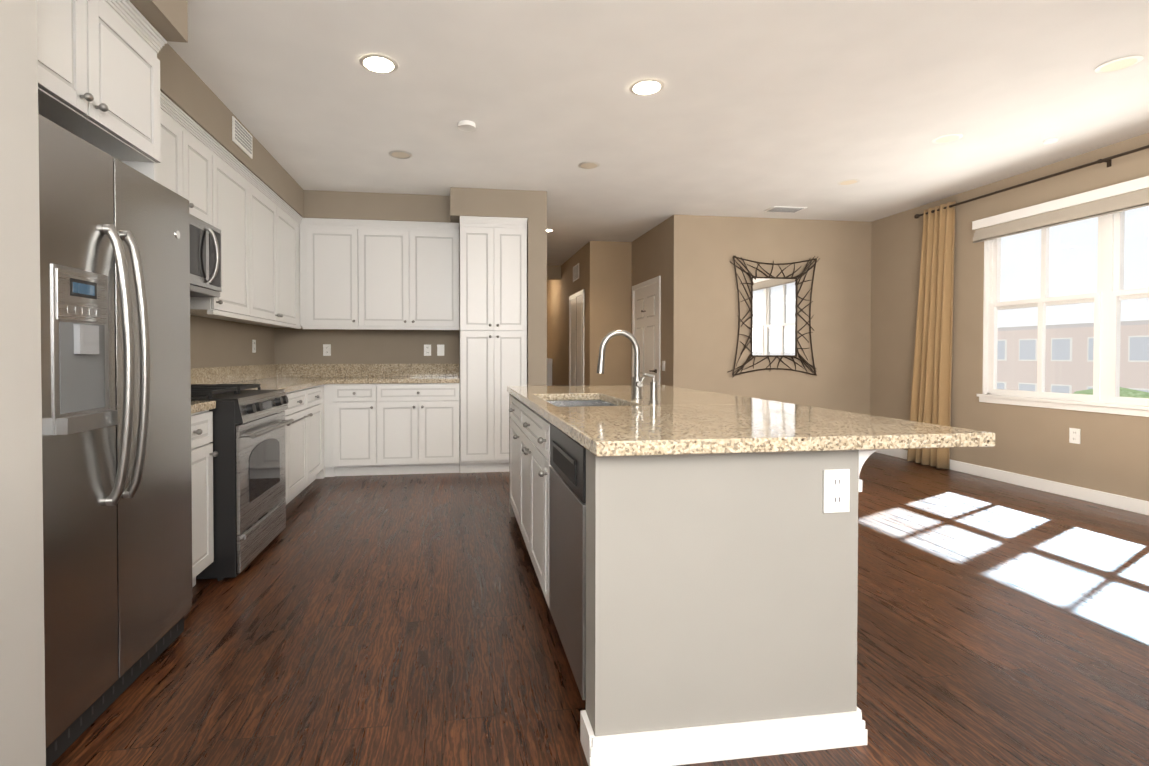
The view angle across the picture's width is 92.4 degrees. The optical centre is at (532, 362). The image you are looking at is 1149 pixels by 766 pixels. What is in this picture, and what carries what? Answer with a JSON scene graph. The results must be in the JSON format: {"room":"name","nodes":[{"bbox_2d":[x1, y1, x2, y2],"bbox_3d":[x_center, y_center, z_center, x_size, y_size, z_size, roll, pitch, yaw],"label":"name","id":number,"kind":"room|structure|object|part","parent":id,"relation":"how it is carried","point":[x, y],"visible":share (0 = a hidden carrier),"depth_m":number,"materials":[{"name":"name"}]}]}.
{"room":"kitchen","nodes":[
{"label":"kitchen","id":0,"kind":"room"},
{"bbox_2d":[0,0,45,765],"bbox_3d":[-1.426,-0.211,-0.944,0.938,2.740,4.660,0,1,-8],"label":"wall","id":1,"kind":"structure","parent":0,"point":[22,700],"depth_m":1.36,"materials":[{"name":"beige paint"}]},
{"bbox_2d":[190,315,274,367],"bbox_3d":[-2.434,-0.268,3.480,0.150,2.740,4.380,0,1,-8],"label":"wall","id":2,"kind":"structure","parent":0,"point":[218,343],"depth_m":4.50,"materials":[{"name":"beige paint"}]},
{"bbox_2d":[37,0,166,181],"bbox_3d":[-1.794,-0.113,1.833,0.659,2.472,0.930,0,1,-8],"label":"upper cabinet","id":3,"kind":"object","parent":2,"relation":"attached to","point":[99,74],"visible":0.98,"depth_m":1.97,"materials":[{"name":"white wood"}]},
{"bbox_2d":[156,103,215,226],"bbox_3d":[-2.109,-1.069,3.010,0.360,0.484,0.740,0,1,-8],"label":"upper cabinet","id":4,"kind":"object","parent":2,"relation":"attached to","point":[187,167],"depth_m":3.11,"materials":[{"name":"white wood"}]},
{"bbox_2d":[189,214,221,296],"bbox_3d":[-2.054,-0.607,3.026,0.470,0.420,0.735,0,1,-8],"label":"microwave","id":5,"kind":"object","parent":4,"relation":"attached to","point":[205,261],"visible":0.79,"depth_m":3.19,"materials":[{"name":"silver metal"}]},
{"bbox_2d":[190,151,255,318],"bbox_3d":[-2.206,-0.825,3.713,0.360,0.989,0.664,0,1,-8],"label":"upper cabinet","id":6,"kind":"object","parent":2,"relation":"attached to","point":[235,193],"depth_m":3.75,"materials":[{"name":"white wood"}]},
{"bbox_2d":[191,364,276,383],"bbox_3d":[-2.490,0.100,4.549,0.023,0.134,2.246,0,1,-8],"label":"backsplash","id":7,"kind":"structure","parent":2,"relation":"attached to","point":[218,375],"depth_m":4.52,"materials":[{"name":"beige stone"}]},
{"bbox_2d":[252,340,255,352],"bbox_3d":[-2.572,-0.149,5.077,0.009,0.120,0.075,0,1,-8],"label":"electrical outlet","id":8,"kind":"object","parent":2,"relation":"attached to","point":[253,346],"visible":0.98,"depth_m":5.06,"materials":[{"name":"white plastic"}]},
{"bbox_2d":[221,183,295,326],"bbox_3d":[-2.322,-0.836,4.558,0.360,0.989,1.279,0,1,-8],"label":"upper cabinet","id":9,"kind":"object","parent":2,"relation":"attached to","point":[284,264],"depth_m":4.57,"materials":[{"name":"white wood"}]},
{"bbox_2d":[274,219,307,328],"bbox_3d":[-2.414,-0.833,5.406,0.410,0.960,0.545,0,1,-8],"label":"upper cabinet","id":10,"kind":"object","parent":2,"relation":"attached to","point":[301,227],"depth_m":5.35,"materials":[{"name":"white wood"}]},
{"bbox_2d":[274,231,459,378],"bbox_3d":[-1.392,-0.299,5.910,2.880,2.740,0.150,0,1,-8],"label":"wall","id":11,"kind":"structure","parent":0,"point":[297,346],"depth_m":5.79,"materials":[{"name":"beige paint"}]},
{"bbox_2d":[323,344,330,355],"bbox_3d":[-2.143,-0.127,5.726,0.075,0.120,0.009,0,1,-8],"label":"electrical outlet","id":12,"kind":"object","parent":11,"relation":"attached to","point":[326,349],"visible":1,"depth_m":5.72,"materials":[{"name":"white plastic"}]},
{"bbox_2d":[308,223,367,329],"bbox_3d":[-1.986,-0.849,5.553,0.610,0.989,0.371,0,1,-8],"label":"upper cabinet","id":13,"kind":"object","parent":11,"relation":"attached to","point":[335,250],"depth_m":5.38,"materials":[{"name":"white wood"}]},
{"bbox_2d":[277,364,458,376],"bbox_3d":[-1.707,0.084,5.781,1.851,0.134,0.020,0,1,-8],"label":"backsplash","id":14,"kind":"structure","parent":11,"relation":"attached to","point":[283,370],"depth_m":5.77,"materials":[{"name":"beige stone"}]},
{"bbox_2d":[364,223,458,329],"bbox_3d":[-1.284,-0.851,5.650,1.044,0.989,0.371,0,1,-8],"label":"upper cabinet","id":15,"kind":"object","parent":11,"relation":"attached to","point":[411,274],"depth_m":5.48,"materials":[{"name":"white wood"}]},
{"bbox_2d":[424,345,430,355],"bbox_3d":[-1.123,-0.129,5.867,0.075,0.120,0.009,0,1,-8],"label":"electrical outlet","id":16,"kind":"object","parent":11,"relation":"attached to","point":[427,350],"visible":1,"depth_m":5.86,"materials":[{"name":"white plastic"}]},
{"bbox_2d":[437,345,443,355],"bbox_3d":[-0.984,-0.129,5.886,0.075,0.120,0.009,0,1,-8],"label":"electrical outlet","id":17,"kind":"object","parent":11,"relation":"attached to","point":[440,350],"visible":1,"depth_m":5.88,"materials":[{"name":"white plastic"}]},
{"bbox_2d":[527,190,546,385],"bbox_3d":[0.000,-0.296,5.683,0.185,2.740,0.680,0,1,-8],"label":"wall","id":18,"kind":"structure","parent":0,"point":[537,292],"depth_m":5.34,"materials":[{"name":"beige paint"}]},
{"bbox_2d":[547,265,560,279],"bbox_3d":[0.015,-1.600,9.782,0.970,0.240,0.150,0,1,-8],"label":"wall","id":19,"kind":"structure","parent":0,"point":[553,272],"depth_m":9.76,"materials":[{"name":"beige paint"}]},
{"bbox_2d":[547,244,586,385],"bbox_3d":[0.599,-0.348,9.662,0.150,2.740,3.680,0,1,-8],"label":"wall","id":20,"kind":"structure","parent":0,"point":[562,290],"depth_m":9.57,"materials":[{"name":"beige paint"}]},
{"bbox_2d":[547,358,551,385],"bbox_3d":[-0.140,0.466,10.931,0.960,1.080,0.675,0,1,-8],"label":"trim","id":21,"kind":"structure","parent":20,"relation":"attached to","point":[549,371],"depth_m":10.68,"materials":[{"name":"white wood"}]},
{"bbox_2d":[573,263,578,281],"bbox_3d":[0.669,-1.388,8.532,0.010,0.230,0.430,0,1,-8],"label":"air vent","id":22,"kind":"object","parent":20,"relation":"in","point":[575,272],"visible":1,"depth_m":8.48,"materials":[{"name":"white plastic"}]},
{"bbox_2d":[569,289,583,385],"bbox_3d":[0.672,-0.015,8.505,0.017,2.105,1.030,0,1,-8],"label":"hall door","id":23,"kind":"structure","parent":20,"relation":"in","point":[576,339],"depth_m":8.49,"materials":[{"name":"white wood"}]},
{"bbox_2d":[51,452,1148,765],"bbox_3d":[0.846,1.121,4.304,7.770,0.060,14.800,0,1,-8],"label":"floor","id":24,"kind":"structure","parent":0,"point":[377,620],"depth_m":2.19,"materials":[{"name":"brown wood"}]},
{"bbox_2d":[38,114,192,765],"bbox_3d":[-1.682,0.219,1.810,0.821,1.786,0.825,0,1,-8],"label":"refrigerator","id":25,"kind":"object","parent":24,"relation":"on","point":[116,374],"visible":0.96,"depth_m":1.72,"materials":[{"name":"silver metal"}]},
{"bbox_2d":[191,410,217,586],"bbox_3d":[-1.874,0.676,2.514,0.684,0.878,0.410,0,1,-8],"label":"base cabinet","id":26,"kind":"object","parent":24,"relation":"on","point":[203,454],"visible":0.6,"depth_m":2.64,"materials":[{"name":"white wood"}]},
{"bbox_2d":[191,401,215,413],"bbox_3d":[-1.886,0.215,2.508,0.661,0.040,0.407,0,1,-8],"label":"countertop","id":27,"kind":"structure","parent":26,"relation":"on","point":[196,406],"depth_m":2.63,"materials":[{"name":"stone"}]},
{"bbox_2d":[191,384,293,580],"bbox_3d":[-1.872,0.619,3.114,0.801,0.975,0.760,0,1,-8],"label":"range","id":28,"kind":"object","parent":24,"relation":"on","point":[249,501],"visible":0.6,"depth_m":2.89,"materials":[{"name":"silver metal"}]},
{"bbox_2d":[284,392,291,504],"bbox_3d":[-2.061,0.660,3.724,0.646,0.878,0.479,0,1,-8],"label":"base cabinet","id":29,"kind":"object","parent":24,"relation":"on","point":[288,413],"depth_m":4.00,"materials":[{"name":"white wood"}]},
{"bbox_2d":[292,387,311,499],"bbox_3d":[-2.121,0.654,4.166,0.646,0.878,0.648,0,1,-8],"label":"base cabinet","id":30,"kind":"object","parent":24,"relation":"on","point":[304,450],"depth_m":4.35,"materials":[{"name":"white wood"}]},
{"bbox_2d":[312,385,323,481],"bbox_3d":[-2.190,0.648,4.662,0.646,0.878,0.589,0,1,-8],"label":"base cabinet","id":31,"kind":"object","parent":24,"relation":"on","point":[317,391],"depth_m":4.86,"materials":[{"name":"white wood"}]},
{"bbox_2d":[224,377,334,392],"bbox_3d":[-2.172,0.188,4.594,0.665,0.040,2.246,0,1,-8],"label":"countertop","id":32,"kind":"structure","parent":31,"relation":"on","point":[288,384],"depth_m":4.56,"materials":[{"name":"stone"}]},
{"bbox_2d":[332,384,383,476],"bbox_3d":[-1.681,0.637,5.471,0.454,0.878,0.656,0,1,-8],"label":"base cabinet","id":33,"kind":"object","parent":24,"relation":"on","point":[357,409],"depth_m":5.15,"materials":[{"name":"white wood"}]},
{"bbox_2d":[384,383,459,474],"bbox_3d":[-1.160,0.636,5.543,0.834,0.878,0.656,0,1,-8],"label":"base cabinet","id":34,"kind":"object","parent":24,"relation":"on","point":[392,429],"depth_m":5.24,"materials":[{"name":"white wood"}]},
{"bbox_2d":[328,376,459,383],"bbox_3d":[-1.336,0.176,5.505,1.191,0.040,0.671,0,1,-8],"label":"countertop","id":35,"kind":"structure","parent":34,"relation":"on","point":[412,379],"depth_m":5.21,"materials":[{"name":"stone"}]},
{"bbox_2d":[459,216,527,472],"bbox_3d":[-0.417,-0.162,5.616,0.650,2.472,0.693,0,1,-8],"label":"pantry cabinet","id":36,"kind":"object","parent":24,"relation":"on","point":[493,305],"visible":0.96,"depth_m":5.31,"materials":[{"name":"white wood"}]},
{"bbox_2d":[509,393,514,516],"bbox_3d":[0.168,0.656,4.002,0.670,0.878,0.131,0,1,-8],"label":"base cabinet","id":37,"kind":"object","parent":24,"relation":"on","point":[511,511],"depth_m":4.00,"materials":[{"name":"white wood"}]},
{"bbox_2d":[517,431,550,607],"bbox_3d":[0.291,0.765,2.870,0.620,0.690,0.998,0,1,-8],"label":"base cabinet","id":38,"kind":"object","parent":24,"relation":"on","point":[529,458],"depth_m":2.64,"materials":[{"name":"white wood"}]},
{"bbox_2d":[509,395,617,519],"bbox_3d":[0.192,0.662,3.588,0.620,0.878,0.690,0,1,-8],"label":"base cabinet","id":39,"kind":"object","parent":24,"relation":"on","point":[523,418],"depth_m":3.48,"materials":[{"name":"white wood"}]},
{"bbox_2d":[549,423,585,699],"bbox_3d":[0.397,0.684,1.975,0.596,0.875,0.604,0,1,-8],"label":"dishwasher","id":40,"kind":"object","parent":24,"relation":"on","point":[567,537],"visible":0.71,"depth_m":1.83,"materials":[{"name":"silver metal"}]},
{"bbox_2d":[580,449,824,765],"bbox_3d":[0.488,0.687,1.612,0.690,0.878,0.136,0,1,-8],"label":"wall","id":41,"kind":"structure","parent":24,"relation":"on","point":[721,603],"depth_m":1.56,"materials":[{"name":"white paint"}]},
{"bbox_2d":[823,469,849,512],"bbox_3d":[0.889,0.376,1.608,0.080,0.125,0.009,0,1,-8],"label":"outlet","id":42,"kind":"object","parent":41,"relation":"attached to","point":[836,490],"visible":1,"depth_m":1.60,"materials":[{"name":"white plastic"}]},
{"bbox_2d":[825,449,877,749],"bbox_3d":[0.791,0.671,2.870,0.230,0.878,2.546,0,1,-8],"label":"wall","id":43,"kind":"structure","parent":24,"relation":"on","point":[844,724],"depth_m":1.62,"materials":[{"name":"white paint"}]},
{"bbox_2d":[507,385,994,456],"bbox_3d":[0.582,0.211,2.812,1.198,0.040,2.600,0,1,-8],"label":"countertop","id":44,"kind":"structure","parent":43,"relation":"on","point":[676,420],"depth_m":1.77,"materials":[{"name":"stone"}]},
{"bbox_2d":[547,400,616,406],"bbox_3d":[0.253,0.321,2.849,0.420,0.178,0.820,0,1,-8],"label":"undermount sink","id":45,"kind":"object","parent":44,"relation":"in","point":[576,403],"visible":0.04,"depth_m":3.25,"materials":[{"name":"silver metal"}]},
{"bbox_2d":[597,330,644,397],"bbox_3d":[0.458,0.010,2.869,0.249,0.359,0.088,0,1,-8],"label":"faucet","id":46,"kind":"object","parent":44,"relation":"on","point":[637,382],"visible":1,"depth_m":2.87,"materials":[{"name":"silver metal"}]},
{"bbox_2d":[643,373,658,402],"bbox_3d":[0.557,0.121,2.595,0.075,0.143,0.048,0,1,-8],"label":"soap dispenser","id":47,"kind":"object","parent":44,"relation":"on","point":[653,391],"visible":1,"depth_m":2.58,"materials":[{"name":"silver metal"}]},
{"bbox_2d":[587,241,631,385],"bbox_3d":[1.158,-0.324,7.806,0.750,2.740,0.150,0,1,-8],"label":"wall","id":48,"kind":"structure","parent":0,"point":[608,286],"depth_m":7.72,"materials":[{"name":"beige paint"}]},
{"bbox_2d":[631,218,668,385],"bbox_3d":[1.560,-0.315,7.089,0.150,2.740,1.380,0,1,-8],"label":"wall","id":49,"kind":"structure","parent":0,"point":[649,254],"depth_m":6.71,"materials":[{"name":"beige paint"}]},
{"bbox_2d":[632,276,660,384],"bbox_3d":[1.439,0.002,7.157,0.065,2.105,1.050,0,1,-8],"label":"door","id":50,"kind":"structure","parent":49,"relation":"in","point":[646,314],"depth_m":7.04,"materials":[{"name":"white wood"}]},
{"bbox_2d":[662,361,664,370],"bbox_3d":[1.554,0.043,6.538,0.009,0.120,0.075,0,1,-8],"label":"light switch","id":51,"kind":"object","parent":49,"relation":"attached to","point":[663,365],"visible":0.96,"depth_m":6.53,"materials":[{"name":"white plastic"}]},
{"bbox_2d":[167,0,1148,264],"bbox_3d":[0.846,-1.668,4.268,7.770,0.080,14.800,0,1,-8],"label":"ceiling","id":52,"kind":"structure","parent":0,"point":[753,108],"depth_m":3.39,"materials":[{"name":"paint"}]},
{"bbox_2d":[129,0,527,230],"bbox_3d":[-1.099,-1.508,3.648,2.545,0.265,4.380,0,1,-8],"label":"soffit","id":53,"kind":"structure","parent":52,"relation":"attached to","point":[185,88],"depth_m":4.82,"materials":[{"name":"beige paint"}]},
{"bbox_2d":[232,116,252,158],"bbox_3d":[-1.990,-1.537,3.777,0.011,0.160,0.340,0,1,-8],"label":"ceiling vent","id":54,"kind":"object","parent":53,"relation":"in","point":[241,137],"visible":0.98,"depth_m":3.75,"materials":[{"name":"white plastic"}]},
{"bbox_2d":[359,54,397,73],"bbox_3d":[-0.842,-1.627,3.005,0.204,0.004,0.204,0,1,-8],"label":"recessed light","id":55,"kind":"object","parent":52,"relation":"in","point":[380,64],"visible":1,"depth_m":2.99,"materials":[{"name":"white"}]},
{"bbox_2d":[389,150,411,158],"bbox_3d":[-1.049,-1.644,4.360,0.184,0.004,0.184,0,1,-8],"label":"recessed light","id":56,"kind":"object","parent":52,"relation":"in","point":[399,154],"visible":0.98,"depth_m":4.35,"materials":[{"name":"white"}]},
{"bbox_2d":[458,120,474,131],"bbox_3d":[-0.455,-1.627,3.786,0.120,0.029,0.120,0,1,-8],"label":"smoke detector","id":57,"kind":"object","parent":52,"relation":"attached to","point":[466,125],"visible":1,"depth_m":3.76,"materials":[{"name":"white plastic"}]},
{"bbox_2d":[578,162,599,168],"bbox_3d":[0.471,-1.648,4.610,0.184,0.004,0.184,0,1,-8],"label":"recessed light","id":58,"kind":"object","parent":52,"relation":"in","point":[588,165],"visible":0.94,"depth_m":4.60,"materials":[{"name":"white"}]},
{"bbox_2d":[629,79,663,94],"bbox_3d":[0.677,-1.630,3.265,0.204,0.004,0.204,0,1,-8],"label":"recessed light","id":59,"kind":"object","parent":52,"relation":"in","point":[647,87],"visible":1,"depth_m":3.26,"materials":[{"name":"white"}]},
{"bbox_2d":[764,206,806,212],"bbox_3d":[2.753,-1.664,5.995,0.380,0.011,0.200,0,1,-8],"label":"ceiling vent","id":60,"kind":"object","parent":52,"relation":"in","point":[784,209],"visible":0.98,"depth_m":5.97,"materials":[{"name":"white plastic"}]},
{"bbox_2d":[837,179,859,184],"bbox_3d":[2.903,-1.653,5.056,0.184,0.004,0.184,0,1,-8],"label":"recessed light","id":61,"kind":"object","parent":52,"relation":"in","point":[849,181],"visible":0.9,"depth_m":5.05,"materials":[{"name":"white"}]},
{"bbox_2d":[932,134,962,142],"bbox_3d":[3.044,-1.640,4.036,0.184,0.004,0.184,0,1,-8],"label":"recessed light","id":62,"kind":"object","parent":52,"relation":"in","point":[947,138],"visible":0.96,"depth_m":4.03,"materials":[{"name":"white"}]},
{"bbox_2d":[1095,56,1143,72],"bbox_3d":[3.206,-1.627,3.009,0.184,0.004,0.184,0,1,-8],"label":"recessed light","id":63,"kind":"object","parent":52,"relation":"in","point":[1118,64],"visible":0.98,"depth_m":3.00,"materials":[{"name":"white"}]},
{"bbox_2d":[668,215,871,414],"bbox_3d":[2.817,-0.306,6.462,2.470,2.740,0.208,0,1,-8],"label":"wall","id":64,"kind":"structure","parent":0,"point":[703,313],"depth_m":6.40,"materials":[{"name":"beige paint"}]},
{"bbox_3d":[2.788,-0.535,6.377,1.150,1.426,0.054,0,1,-8],"label":"mirror twig frame","id":65,"kind":"part","parent":64,"relation":"part of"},
{"bbox_2d":[870,133,1148,500],"bbox_3d":[4.729,-0.251,2.192,0.150,2.740,9.190,0,1,-8],"label":"wall","id":66,"kind":"structure","parent":0,"point":[1109,453],"depth_m":5.13,"materials":[{"name":"beige paint"}]},
{"bbox_2d":[907,145,1148,468],"bbox_3d":[4.355,-0.236,3.841,0.137,2.644,4.160,0,1,-8],"label":"curtain","id":67,"kind":"object","parent":66,"relation":"attached to","point":[931,387],"visible":0.98,"depth_m":5.58,"materials":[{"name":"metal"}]},
{"bbox_3d":[4.091,-0.260,5.650,0.110,2.643,0.503,0,1,-8],"label":"curtain panel","id":68,"kind":"part","parent":67,"relation":"part of","materials":[{"name":"fabric"}]},
{"bbox_2d":[977,208,1148,416],"bbox_3d":[4.412,-0.420,4.231,0.140,1.615,1.980,0,1,-8],"label":"window","id":69,"kind":"structure","parent":66,"relation":"in","point":[1106,299],"depth_m":4.38,"materials":[{"name":"white"}]},
{"bbox_2d":[972,176,1148,242],"bbox_3d":[4.335,-1.220,4.220,0.064,0.206,2.020,0,1,-8],"label":"roman shade","id":70,"kind":"object","parent":69,"relation":"attached to","point":[1123,196],"visible":1,"depth_m":4.41,"materials":[{"name":"white fabric"}]},
{"bbox_2d":[1069,428,1080,443],"bbox_3d":[4.343,0.590,4.406,0.009,0.120,0.075,0,1,-8],"label":"outlet","id":71,"kind":"object","parent":66,"relation":"attached to","point":[1074,435],"visible":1,"depth_m":4.40,"materials":[{"name":"white plastic"}]},
{"bbox_2d":[875,449,1148,514],"bbox_3d":[4.658,1.070,2.123,0.013,0.100,9.039,0,1,-8],"label":"baseboard","id":72,"kind":"structure","parent":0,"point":[1109,499],"depth_m":4.59,"materials":[{"name":"white wood"}]},
{"label":"outside","id":73,"kind":"structure","parent":0,"visible":0},
{"bbox_2d":[997,320,1148,393],"bbox_3d":[33.214,3.671,34.852,1.100,12.050,120.000,0,1,-8],"label":"building","id":74,"kind":"structure","parent":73,"point":[1080,340],"depth_m":34.48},
{"bbox_2d":[1073,387,1148,397],"bbox_3d":[24.352,3.339,20.201,10.389,6.225,51.235,0,1,-8],"label":"trees","id":75,"kind":"object","parent":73,"point":[1127,393],"depth_m":21.91,"materials":[{"name":"green plant"}]}
]}

